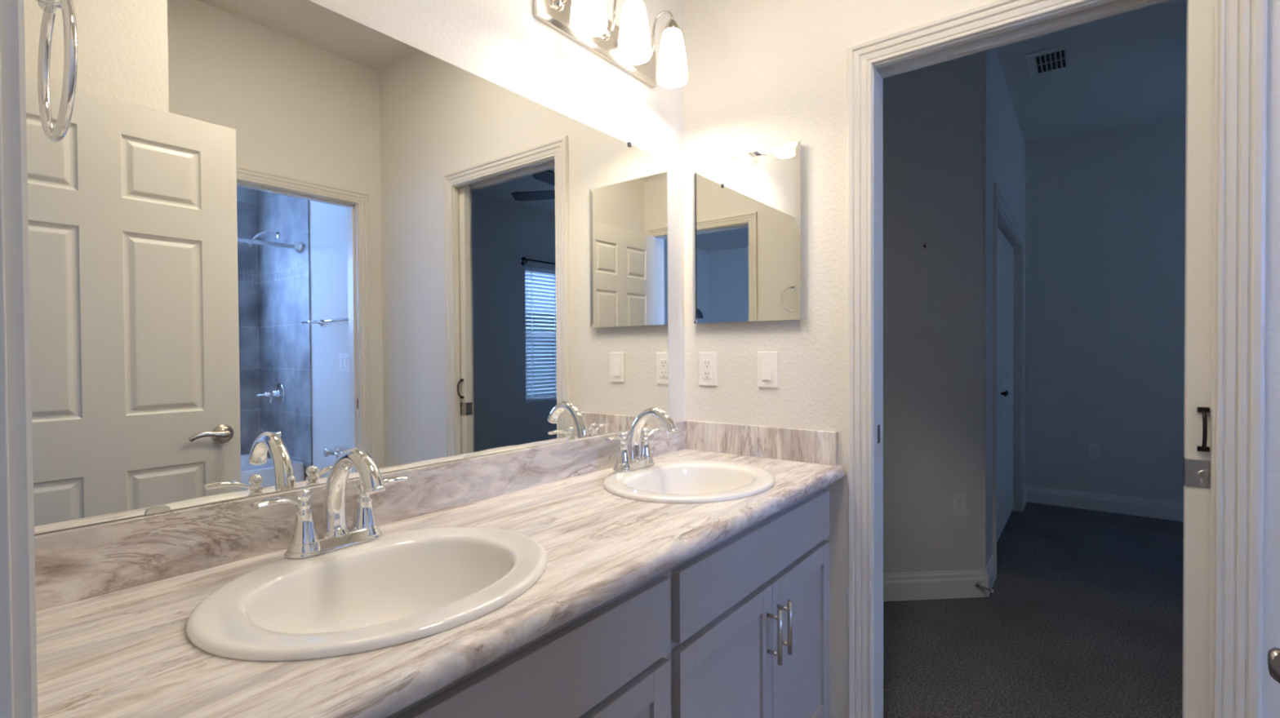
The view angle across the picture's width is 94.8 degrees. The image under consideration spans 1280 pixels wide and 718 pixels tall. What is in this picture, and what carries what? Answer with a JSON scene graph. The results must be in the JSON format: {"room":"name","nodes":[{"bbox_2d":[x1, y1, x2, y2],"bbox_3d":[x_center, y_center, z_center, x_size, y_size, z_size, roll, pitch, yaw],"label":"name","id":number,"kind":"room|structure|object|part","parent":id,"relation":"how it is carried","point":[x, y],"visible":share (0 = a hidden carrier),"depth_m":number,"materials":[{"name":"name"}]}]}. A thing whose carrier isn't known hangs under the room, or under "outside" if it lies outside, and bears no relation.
{"room":"bathroom","nodes":[
{"label":"bathroom","id":0,"kind":"room"},
{"bbox_2d":[37,0,684,534],"bbox_3d":[-0.405,-0.212,1.460,0.100,2.810,1.730,0,1,37],"label":"wall","id":1,"kind":"structure","parent":0,"point":[501,42],"depth_m":1.64,"materials":[{"name":"white paint"}]},
{"bbox_2d":[23,0,668,534],"bbox_3d":[-0.393,-0.221,1.384,0.010,0.906,1.609,0,1,37],"label":"wall mirror","id":2,"kind":"object","parent":1,"relation":"attached to","point":[269,241],"visible":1,"depth_m":1.08,"materials":[{"name":"clear glass"}]},
{"bbox_2d":[34,420,686,611],"bbox_3d":[-0.355,0.282,1.429,0.019,0.101,1.692,0,1,37],"label":"backsplash","id":3,"kind":"structure","parent":1,"relation":"attached to","point":[73,565],"depth_m":1.00,"materials":[{"name":"stone"}]},
{"bbox_2d":[533,0,687,88],"bbox_3d":[-0.049,-0.970,1.694,0.177,0.233,0.532,0,1,37],"label":"vanity light","id":4,"kind":"object","parent":1,"relation":"attached to","point":[627,46],"visible":1,"depth_m":1.65,"materials":[{"name":"white glass"}]},
{"bbox_3d":[-0.174,-1.012,1.547,0.112,0.145,0.034,0,1,37],"label":"arm","id":5,"kind":"part","parent":4,"relation":"part of","materials":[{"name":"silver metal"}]},
{"bbox_3d":[-0.132,-0.928,1.516,0.094,0.155,0.094,0,1,37],"label":"lamp shade","id":6,"kind":"part","parent":4,"relation":"part of","materials":[{"name":"white glass"}]},
{"bbox_3d":[-0.058,-1.014,1.699,0.112,0.145,0.034,0,1,37],"label":"arm","id":7,"kind":"part","parent":4,"relation":"part of","materials":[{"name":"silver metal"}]},
{"bbox_3d":[-0.016,-0.931,1.669,0.094,0.155,0.094,0,1,37],"label":"lamp shade","id":8,"kind":"part","parent":4,"relation":"part of","materials":[{"name":"white glass"}]},
{"bbox_3d":[0.058,-1.017,1.851,0.112,0.145,0.034,0,1,37],"label":"arm","id":9,"kind":"part","parent":4,"relation":"part of","materials":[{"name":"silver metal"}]},
{"bbox_3d":[0.100,-0.934,1.821,0.094,0.155,0.094,0,1,37],"label":"lamp shade","id":10,"kind":"part","parent":4,"relation":"part of","materials":[{"name":"white glass"}]},
{"bbox_2d":[883,51,983,573],"bbox_3d":[0.627,-0.236,2.836,2.173,2.810,0.164,0,1,-6],"label":"wall","id":11,"kind":"structure","parent":0,"point":[933,115],"depth_m":2.84,"materials":[{"name":"white paint"}]},
{"bbox_2d":[883,569,984,601],"bbox_3d":[0.620,1.104,2.784,2.130,0.130,0.014,0,1,-5],"label":"baseboard","id":12,"kind":"structure","parent":11,"relation":"attached to","point":[912,586],"depth_m":2.85,"materials":[{"name":"white paint"}]},
{"bbox_2d":[951,492,966,516],"bbox_3d":[1.554,0.708,2.863,0.072,0.117,0.008,0,1,-5],"label":"outlet","id":13,"kind":"object","parent":11,"relation":"attached to","point":[958,500],"visible":1,"depth_m":2.86,"materials":[{"name":"white plastic"}]},
{"bbox_2d":[956,497,963,511],"bbox_3d":[1.554,0.708,2.860,0.033,0.067,0.002,0,1,-5],"label":"receptacle","id":14,"kind":"object","parent":13,"relation":"attached to","point":[959,500],"depth_m":2.86,"materials":[{"name":"white plastic"}]},
{"bbox_2d":[975,582,994,593],"bbox_3d":[1.671,1.109,2.851,0.081,0.042,0.021,0,1,19],"label":"door stop","id":15,"kind":"object","parent":11,"relation":"attached to","point":[977,584],"visible":1,"depth_m":2.85,"materials":[{"name":"silver metal"}]},
{"bbox_2d":[682,0,1279,717],"bbox_3d":[1.313,-0.221,1.301,4.725,2.810,0.100,0,1,37],"label":"wall","id":16,"kind":"structure","parent":0,"point":[762,74],"depth_m":1.83,"materials":[{"name":"white paint"}]},
{"bbox_2d":[698,352,716,386],"bbox_3d":[0.237,0.035,2.058,0.072,0.117,0.008,0,1,37],"label":"outlet","id":17,"kind":"object","parent":16,"relation":"attached to","point":[707,361],"visible":1,"depth_m":2.05,"materials":[{"name":"white plastic"}]},
{"bbox_2d":[702,360,711,378],"bbox_3d":[0.235,0.035,2.056,0.033,0.067,0.002,0,1,37],"label":"receptacle","id":18,"kind":"object","parent":17,"relation":"attached to","point":[707,364],"depth_m":2.05,"materials":[{"name":"white plastic"}]},
{"bbox_2d":[692,141,801,324],"bbox_3d":[0.348,-0.401,1.955,0.395,0.553,0.024,0,1,37],"label":"medicine cabinet","id":19,"kind":"object","parent":16,"relation":"attached to","point":[747,207],"visible":1,"depth_m":1.93,"materials":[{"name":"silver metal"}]},
{"bbox_2d":[757,351,777,387],"bbox_3d":[0.416,0.035,1.920,0.072,0.117,0.010,0,1,37],"label":"light switch","id":20,"kind":"object","parent":16,"relation":"attached to","point":[767,362],"visible":1,"depth_m":1.92,"materials":[{"name":"white plastic"}]},
{"bbox_2d":[890,0,1168,76],"bbox_3d":[1.037,0.127,1.592,0.869,2.111,0.018,0,1,37],"label":"trim","id":21,"kind":"structure","parent":16,"relation":"attached to","point":[1168,0],"depth_m":1.56,"materials":[{"name":"white paint"}]},
{"bbox_2d":[872,0,1218,717],"bbox_3d":[0.996,0.148,1.550,0.740,2.070,0.100,0,1,37],"label":"trim","id":22,"kind":"structure","parent":16,"relation":"attached to","point":[1095,10],"depth_m":1.71,"materials":[{"name":"white paint"}]},
{"bbox_2d":[877,424,879,444],"bbox_3d":[0.715,0.225,1.762,0.001,0.055,0.025,0,1,37],"label":"strike plate","id":23,"kind":"object","parent":22,"relation":"attached to","point":[878,425],"visible":1,"depth_m":1.76,"materials":[{"name":"silver metal"}]},
{"bbox_2d":[846,0,1267,717],"bbox_3d":[0.966,0.128,1.498,0.869,2.111,0.018,0,1,37],"label":"trim","id":24,"kind":"structure","parent":16,"relation":"attached to","point":[1242,24],"depth_m":1.27,"materials":[{"name":"white paint"}]},
{"bbox_2d":[1182,0,1213,717],"bbox_3d":[1.542,0.156,1.111,0.758,2.035,0.067,0,1,37],"label":"door","id":25,"kind":"structure","parent":16,"relation":"in","point":[1199,24],"depth_m":1.32,"materials":[{"name":"white paint"}]},
{"bbox_3d":[1.271,0.258,1.338,0.052,0.062,0.037,0,1,37],"label":"latch plate","id":26,"kind":"part","parent":25,"relation":"part of","materials":[{"name":"silver metal"}]},
{"bbox_3d":[1.253,0.158,1.306,0.008,0.089,0.028,0,1,37],"label":"pull handle","id":27,"kind":"part","parent":25,"relation":"part of","materials":[{"name":"black"}]},
{"bbox_2d":[982,48,1025,596],"bbox_3d":[2.320,-0.259,3.790,0.110,2.810,2.250,0,1,37],"label":"wall","id":28,"kind":"structure","parent":0,"point":[1004,145],"depth_m":3.03,"materials":[{"name":"white paint"}]},
{"bbox_2d":[985,555,995,597],"bbox_3d":[1.777,1.095,2.981,0.014,0.130,0.274,0,1,37],"label":"baseboard","id":29,"kind":"structure","parent":28,"relation":"attached to","point":[990,571],"depth_m":2.95,"materials":[{"name":"white paint"}]},
{"bbox_2d":[996,227,1006,542],"bbox_3d":[2.212,0.161,3.635,0.064,1.935,0.373,0,1,37],"label":"door","id":30,"kind":"structure","parent":28,"relation":"in","point":[1000,393],"depth_m":3.69,"materials":[{"name":"white paint"}]},
{"bbox_3d":[2.311,0.222,3.738,0.031,0.032,0.032,0,1,37],"label":"knob","id":31,"kind":"part","parent":30,"relation":"part of","materials":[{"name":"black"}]},
{"bbox_2d":[1001,232,1008,532],"bbox_3d":[2.439,0.156,3.933,0.064,1.935,0.373,0,1,37],"label":"door","id":32,"kind":"structure","parent":28,"relation":"in","point":[1004,242],"depth_m":3.93,"materials":[{"name":"white paint"}]},
{"bbox_2d":[992,182,1024,579],"bbox_3d":[2.369,0.107,3.750,0.018,2.078,1.691,0,1,37],"label":"trim","id":33,"kind":"structure","parent":28,"relation":"attached to","point":[999,200],"depth_m":3.09,"materials":[{"name":"white paint"}]},
{"bbox_2d":[997,205,1021,511],"bbox_3d":[2.318,0.146,3.789,0.110,2.000,1.535,0,1,37],"label":"trim","id":34,"kind":"structure","parent":28,"relation":"attached to","point":[1003,224],"depth_m":4.36,"materials":[{"name":"white paint"}]},
{"bbox_2d":[1007,241,1013,519],"bbox_3d":[2.654,0.150,4.240,0.033,1.935,0.373,0,1,37],"label":"door","id":35,"kind":"structure","parent":28,"relation":"in","point":[1011,250],"depth_m":4.23,"materials":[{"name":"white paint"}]},
{"bbox_2d":[1024,485,1026,506],"bbox_3d":[2.973,1.067,4.550,0.014,0.130,0.286,0,1,37],"label":"baseboard","id":36,"kind":"structure","parent":28,"relation":"attached to","point":[1025,491],"depth_m":4.57,"materials":[{"name":"white paint"}]},
{"bbox_2d":[883,502,1183,717],"bbox_3d":[2.511,1.207,2.834,4.880,0.100,3.850,0,1,37],"label":"floor","id":37,"kind":"structure","parent":0,"point":[1082,618],"depth_m":2.51,"materials":[{"name":"grey carpet"}]},
{"bbox_2d":[995,0,1186,146],"bbox_3d":[0.219,-1.657,0.349,5.630,0.100,10.500,0,1,37],"label":"ceiling","id":38,"kind":"structure","parent":0,"point":[1127,69],"depth_m":3.46,"materials":[{"name":"white paint"}]},
{"bbox_2d":[1024,43,1071,76],"bbox_3d":[2.263,-1.651,3.259,0.197,0.012,0.314,0,1,37],"label":"ceiling vent","id":39,"kind":"object","parent":38,"relation":"in","point":[1056,58],"visible":1,"depth_m":3.24,"materials":[{"name":"white metal"}]},
{"bbox_2d":[1024,116,1186,502],"bbox_3d":[3.718,-0.273,4.205,4.330,2.810,0.105,0,1,37],"label":"wall","id":40,"kind":"structure","parent":0,"point":[1105,211],"depth_m":4.34,"materials":[{"name":"white paint"}]},
{"bbox_2d":[1088,443,1100,459],"bbox_3d":[3.397,0.689,4.395,0.072,0.117,0.008,0,1,37],"label":"outlet","id":41,"kind":"object","parent":40,"relation":"attached to","point":[1094,449],"visible":1,"depth_m":4.39,"materials":[{"name":"white plastic"}]},
{"bbox_2d":[1091,446,1097,456],"bbox_3d":[3.395,0.689,4.393,0.033,0.067,0.002,0,1,37],"label":"receptacle","id":42,"kind":"object","parent":41,"relation":"attached to","point":[1094,449],"depth_m":4.39,"materials":[{"name":"white plastic"}]},
{"bbox_2d":[1024,484,1183,521],"bbox_3d":[4.231,1.070,3.763,2.970,0.130,0.014,0,1,37],"label":"baseboard","id":43,"kind":"structure","parent":40,"relation":"attached to","point":[1140,507],"depth_m":4.34,"materials":[{"name":"white paint"}]},
{"bbox_2d":[1266,647,1279,684],"bbox_3d":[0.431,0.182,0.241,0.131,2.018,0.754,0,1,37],"label":"door knob","id":44,"kind":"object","parent":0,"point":[1273,655],"depth_m":0.53,"materials":[{"name":"silver metal"}]},
{"bbox_3d":[1.107,1.249,0.296,3.925,0.100,1.890,0,1,37],"label":"floor","id":45,"kind":"structure","parent":0,"visible":0},
{"bbox_2d":[386,570,670,717],"bbox_3d":[-0.386,0.789,0.928,0.576,0.822,0.843,0,1,37],"label":"vanity cabinet","id":46,"kind":"object","parent":45,"relation":"on","point":[610,660],"visible":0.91,"depth_m":0.91,"materials":[{"name":"grey paint"}]},
{"bbox_2d":[34,420,845,717],"bbox_3d":[-0.127,0.302,1.268,0.577,0.139,1.712,0,1,37],"label":"countertop","id":47,"kind":"structure","parent":46,"relation":"on","point":[115,600],"depth_m":0.90,"materials":[{"name":"stone"}]},
{"bbox_2d":[249,448,408,559],"bbox_3d":[-0.526,0.238,1.020,0.204,0.178,0.204,0,1,-9],"label":"faucet","id":48,"kind":"object","parent":47,"relation":"on","point":[305,541],"visible":1,"depth_m":1.00,"materials":[{"name":"silver metal"}]},
{"bbox_3d":[-0.586,0.236,0.955,0.025,0.024,0.076,0,1,30],"label":"lever","id":49,"kind":"part","parent":48,"relation":"part of","materials":[{"name":"silver metal"}]},
{"bbox_3d":[-0.565,0.271,0.990,0.053,0.105,0.053,0,1,37],"label":"handle","id":50,"kind":"part","parent":48,"relation":"part of","materials":[{"name":"silver metal"}]},
{"bbox_3d":[-0.558,0.271,1.050,0.014,0.088,0.014,0,1,37],"label":"lift rod","id":51,"kind":"part","parent":48,"relation":"part of","materials":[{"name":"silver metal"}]},
{"bbox_3d":[-0.534,0.316,1.032,0.057,0.022,0.164,0,1,37],"label":"plate","id":52,"kind":"part","parent":48,"relation":"part of","materials":[{"name":"silver metal"}]},
{"bbox_3d":[-0.484,0.230,0.993,0.170,0.162,0.044,0,1,37],"label":"spout","id":53,"kind":"part","parent":48,"relation":"part of","materials":[{"name":"silver metal"}]},
{"bbox_3d":[-0.503,0.270,1.072,0.053,0.105,0.053,0,1,37],"label":"handle","id":54,"kind":"part","parent":48,"relation":"part of","materials":[{"name":"silver metal"}]},
{"bbox_3d":[-0.474,0.234,1.101,0.076,0.024,0.025,-1,1,-45],"label":"lever","id":55,"kind":"part","parent":48,"relation":"part of","materials":[{"name":"silver metal"}]},
{"bbox_2d":[186,526,546,662],"bbox_3d":[-0.382,0.412,0.906,0.435,0.169,0.506,0,1,37],"label":"sink","id":56,"kind":"object","parent":47,"relation":"in","point":[397,588],"visible":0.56,"depth_m":0.93,"materials":[{"name":"white ceramic"}]},
{"bbox_2d":[604,407,678,472],"bbox_3d":[-0.009,0.226,1.700,0.204,0.178,0.204,0,1,-9],"label":"faucet","id":57,"kind":"object","parent":47,"relation":"on","point":[633,456],"visible":1,"depth_m":1.68,"materials":[{"name":"silver metal"}]},
{"bbox_3d":[-0.069,0.224,1.634,0.025,0.024,0.076,0,1,30],"label":"lever","id":58,"kind":"part","parent":57,"relation":"part of","materials":[{"name":"silver metal"}]},
{"bbox_3d":[-0.048,0.259,1.669,0.053,0.105,0.053,0,1,37],"label":"handle","id":59,"kind":"part","parent":57,"relation":"part of","materials":[{"name":"silver metal"}]},
{"bbox_3d":[-0.016,0.304,1.711,0.057,0.022,0.164,0,1,37],"label":"plate","id":60,"kind":"part","parent":57,"relation":"part of","materials":[{"name":"silver metal"}]},
{"bbox_3d":[0.015,0.258,1.751,0.053,0.105,0.053,0,1,37],"label":"handle","id":61,"kind":"part","parent":57,"relation":"part of","materials":[{"name":"silver metal"}]},
{"bbox_3d":[0.033,0.218,1.672,0.170,0.162,0.044,0,1,37],"label":"spout","id":62,"kind":"part","parent":57,"relation":"part of","materials":[{"name":"silver metal"}]},
{"bbox_3d":[0.043,0.222,1.780,0.076,0.024,0.025,-1,1,-45],"label":"lever","id":63,"kind":"part","parent":57,"relation":"part of","materials":[{"name":"silver metal"}]},
{"bbox_2d":[603,460,775,503],"bbox_3d":[0.135,0.400,1.585,0.435,0.169,0.506,0,1,37],"label":"sink","id":64,"kind":"object","parent":47,"relation":"in","point":[678,482],"visible":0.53,"depth_m":1.67,"materials":[{"name":"white ceramic"}]},
{"bbox_3d":[-0.071,0.827,0.944,0.019,0.526,0.401,0,1,37],"label":"door","id":65,"kind":"part","parent":46,"relation":"part of","materials":[{"name":"grey paint"}]},
{"bbox_2d":[666,485,830,717],"bbox_3d":[0.133,0.777,1.609,0.576,0.822,0.868,0,1,37],"label":"vanity cabinet","id":66,"kind":"object","parent":45,"relation":"on","point":[749,612],"visible":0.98,"depth_m":1.40,"materials":[{"name":"grey paint"}]},
{"bbox_3d":[0.195,0.820,1.294,0.019,0.526,0.410,0,1,37],"label":"door","id":67,"kind":"part","parent":66,"relation":"part of","materials":[{"name":"grey paint"}]},
{"bbox_3d":[0.316,0.469,1.451,0.019,0.138,0.816,0,1,37],"label":"false drawer","id":68,"kind":"part","parent":66,"relation":"part of","materials":[{"name":"grey paint"}]},
{"bbox_3d":[0.324,0.665,1.415,0.038,0.132,0.012,0,1,37],"label":"handle","id":69,"kind":"part","parent":66,"relation":"part of","materials":[{"name":"silver metal"}]},
{"bbox_3d":[0.360,0.664,1.463,0.038,0.132,0.012,0,1,37],"label":"handle","id":70,"kind":"part","parent":66,"relation":"part of","materials":[{"name":"silver metal"}]},
{"bbox_3d":[0.443,0.815,1.620,0.019,0.526,0.402,0,1,37],"label":"door","id":71,"kind":"part","parent":66,"relation":"part of","materials":[{"name":"grey paint"}]},
{"bbox_3d":[0.539,-0.194,-0.416,3.875,2.810,0.110,0,1,37],"label":"wall","id":72,"kind":"structure","parent":0,"visible":0},
{"bbox_2d":[0,47,13,717],"bbox_3d":[-0.141,0.182,0.109,0.780,2.053,0.110,0,1,37],"label":"trim","id":73,"kind":"structure","parent":72,"relation":"attached to","point":[6,699],"depth_m":0.38,"materials":[{"name":"white paint"}]},
{"bbox_2d":[0,0,37,717],"bbox_3d":[-0.102,0.158,0.159,0.873,2.100,0.018,0,1,37],"label":"trim","id":74,"kind":"structure","parent":72,"relation":"attached to","point":[11,11],"depth_m":0.38,"materials":[{"name":"white paint"}]},
{"bbox_2d":[35,0,77,142],"bbox_3d":[-0.645,-0.323,0.606,0.159,0.176,0.083,0,1,37],"label":"towel ring","id":75,"kind":"object","parent":72,"relation":"attached to","point":[50,7],"visible":1,"depth_m":0.62,"materials":[{"name":"silver metal"}]},
{"bbox_3d":[-0.645,-0.385,0.605,0.052,0.052,0.083,0,1,37],"label":"post","id":76,"kind":"part","parent":75,"relation":"part of","materials":[{"name":"silver metal"}]}
]}

